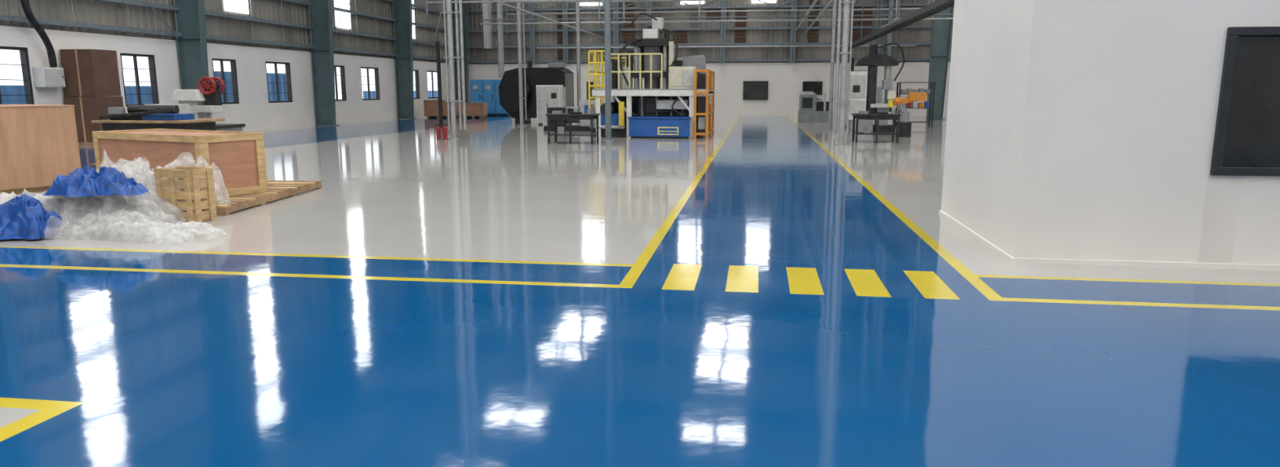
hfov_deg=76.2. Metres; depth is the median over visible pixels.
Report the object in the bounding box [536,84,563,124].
tall cabinet
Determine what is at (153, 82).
window
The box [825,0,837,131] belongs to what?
pole
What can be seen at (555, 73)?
machine
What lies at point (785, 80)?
wall
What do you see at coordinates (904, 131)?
robot arm
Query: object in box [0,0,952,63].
steel beams
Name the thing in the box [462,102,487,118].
wooden crate
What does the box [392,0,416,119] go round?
steel column
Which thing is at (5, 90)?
shed
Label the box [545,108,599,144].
work table
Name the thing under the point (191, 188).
crate
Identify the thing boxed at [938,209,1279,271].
baseboard
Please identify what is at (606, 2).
pole
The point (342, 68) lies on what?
window
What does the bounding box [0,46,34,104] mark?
window
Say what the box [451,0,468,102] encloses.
steel column
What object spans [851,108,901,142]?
work table
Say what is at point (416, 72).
window
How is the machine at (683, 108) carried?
on the floor
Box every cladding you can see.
[0,0,448,63]
[467,0,954,64]
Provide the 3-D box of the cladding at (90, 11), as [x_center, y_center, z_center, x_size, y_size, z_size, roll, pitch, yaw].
[-16.724,-10.433,21.593,0.045,9.750,65.000,1,10,8]
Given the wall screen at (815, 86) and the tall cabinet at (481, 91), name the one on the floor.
the tall cabinet at (481, 91)
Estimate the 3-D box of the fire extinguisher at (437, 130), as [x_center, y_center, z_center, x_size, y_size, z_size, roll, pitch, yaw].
[-6.564,-3.309,26.567,0.189,0.490,0.140,9,13,41]
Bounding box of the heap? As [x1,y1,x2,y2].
[0,152,232,244]
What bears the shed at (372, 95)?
on the ground
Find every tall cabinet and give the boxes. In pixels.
[470,80,509,115]
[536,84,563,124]
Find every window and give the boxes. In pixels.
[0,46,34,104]
[120,53,159,106]
[212,58,239,104]
[265,61,292,102]
[333,65,346,101]
[360,66,379,100]
[413,70,419,98]
[426,71,438,98]
[1209,26,1279,176]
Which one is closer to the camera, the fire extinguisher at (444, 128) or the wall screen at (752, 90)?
the fire extinguisher at (444, 128)
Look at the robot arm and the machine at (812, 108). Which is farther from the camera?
the machine at (812, 108)
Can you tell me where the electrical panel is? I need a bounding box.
[32,66,65,87]
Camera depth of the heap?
9.14 m
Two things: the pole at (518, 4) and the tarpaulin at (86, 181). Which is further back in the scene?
the pole at (518, 4)
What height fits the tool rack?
1.910 m
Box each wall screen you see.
[742,80,768,99]
[802,81,822,94]
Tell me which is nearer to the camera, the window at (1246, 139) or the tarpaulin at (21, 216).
the window at (1246, 139)
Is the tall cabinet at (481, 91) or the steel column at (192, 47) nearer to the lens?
the steel column at (192, 47)
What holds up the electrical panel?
attached to the wall at (254, 110)
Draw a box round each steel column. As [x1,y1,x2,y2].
[173,0,208,89]
[307,0,339,125]
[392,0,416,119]
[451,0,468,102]
[925,0,953,119]
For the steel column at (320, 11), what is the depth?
36.34 m
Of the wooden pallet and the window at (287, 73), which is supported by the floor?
the wooden pallet
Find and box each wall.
[0,25,449,131]
[468,62,950,115]
[941,0,1279,265]
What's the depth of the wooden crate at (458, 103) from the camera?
49.00 m
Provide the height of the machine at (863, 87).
3.252 m
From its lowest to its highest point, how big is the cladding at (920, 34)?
9.750 m
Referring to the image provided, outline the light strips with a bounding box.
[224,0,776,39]
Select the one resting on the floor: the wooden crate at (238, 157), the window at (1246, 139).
the wooden crate at (238, 157)
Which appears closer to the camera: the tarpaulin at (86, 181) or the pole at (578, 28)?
the tarpaulin at (86, 181)
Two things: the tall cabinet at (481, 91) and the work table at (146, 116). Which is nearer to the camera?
the work table at (146, 116)
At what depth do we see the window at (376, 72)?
42.46 m
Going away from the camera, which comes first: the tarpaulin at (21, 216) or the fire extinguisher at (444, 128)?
the tarpaulin at (21, 216)
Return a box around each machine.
[171,76,245,131]
[497,61,573,123]
[543,81,604,131]
[587,13,715,138]
[797,91,832,122]
[845,43,904,133]
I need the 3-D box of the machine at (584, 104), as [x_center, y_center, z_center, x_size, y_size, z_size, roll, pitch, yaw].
[-2.552,-5.079,32.547,2.300,1.900,1.500,1,10,8]
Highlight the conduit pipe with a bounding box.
[20,0,57,67]
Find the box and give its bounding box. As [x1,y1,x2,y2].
[0,104,81,195]
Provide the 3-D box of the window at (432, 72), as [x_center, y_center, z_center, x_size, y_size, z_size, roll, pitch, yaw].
[-12.763,-9.159,50.271,0.180,1.660,2.200,1,10,8]
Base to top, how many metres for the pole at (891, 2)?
12.300 m
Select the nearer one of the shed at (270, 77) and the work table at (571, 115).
the work table at (571, 115)
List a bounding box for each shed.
[0,84,152,104]
[213,71,287,102]
[362,90,437,98]
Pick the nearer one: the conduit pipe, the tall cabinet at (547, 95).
the conduit pipe
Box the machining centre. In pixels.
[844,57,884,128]
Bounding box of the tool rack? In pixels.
[894,82,935,127]
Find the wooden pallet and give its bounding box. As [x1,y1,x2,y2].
[122,180,321,215]
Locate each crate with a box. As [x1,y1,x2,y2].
[92,128,267,198]
[153,165,217,222]
[423,99,457,118]
[456,102,462,116]
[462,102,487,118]
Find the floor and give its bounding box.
[0,115,1279,466]
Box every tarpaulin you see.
[0,194,71,239]
[40,165,146,197]
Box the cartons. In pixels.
[59,48,123,146]
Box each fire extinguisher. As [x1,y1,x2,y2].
[435,124,440,139]
[441,124,448,139]
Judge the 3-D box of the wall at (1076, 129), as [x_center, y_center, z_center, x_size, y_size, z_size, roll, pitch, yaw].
[9.450,-1.917,7.992,11.590,4.200,3.102,1,10,8]
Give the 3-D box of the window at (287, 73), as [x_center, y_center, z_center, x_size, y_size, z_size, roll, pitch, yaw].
[-15.107,-6.287,33.988,0.180,1.660,1.800,1,10,8]
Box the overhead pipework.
[425,0,954,78]
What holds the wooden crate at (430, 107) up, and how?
on the floor
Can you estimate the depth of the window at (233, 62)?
31.08 m
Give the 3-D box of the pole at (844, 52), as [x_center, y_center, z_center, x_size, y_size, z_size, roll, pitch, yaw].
[5.855,-8.634,22.761,0.440,12.300,0.320,1,10,8]
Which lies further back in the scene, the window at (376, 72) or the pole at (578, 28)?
the window at (376, 72)
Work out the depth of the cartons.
23.30 m
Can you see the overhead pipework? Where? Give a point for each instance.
(922, 14)
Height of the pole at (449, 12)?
12.300 m
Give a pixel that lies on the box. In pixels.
(39, 143)
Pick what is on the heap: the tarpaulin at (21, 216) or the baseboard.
the tarpaulin at (21, 216)
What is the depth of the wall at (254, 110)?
32.35 m
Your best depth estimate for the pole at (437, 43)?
34.92 m
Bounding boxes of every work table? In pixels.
[89,104,225,165]
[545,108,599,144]
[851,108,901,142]
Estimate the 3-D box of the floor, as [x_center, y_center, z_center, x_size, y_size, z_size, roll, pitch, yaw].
[3.026,-1.945,20.246,40.300,0.001,65.600,1,10,8]
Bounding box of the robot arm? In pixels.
[888,92,926,137]
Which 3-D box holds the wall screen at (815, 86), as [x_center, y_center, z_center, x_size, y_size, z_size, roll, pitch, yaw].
[10.798,-9.108,51.134,1.240,0.820,0.120,1,10,8]
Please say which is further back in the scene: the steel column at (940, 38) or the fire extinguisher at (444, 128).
the steel column at (940, 38)
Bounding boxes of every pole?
[435,41,443,127]
[441,0,466,138]
[516,2,526,126]
[576,1,581,106]
[602,0,613,139]
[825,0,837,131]
[833,0,855,145]
[884,0,893,103]
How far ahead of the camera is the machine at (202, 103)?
18.04 m

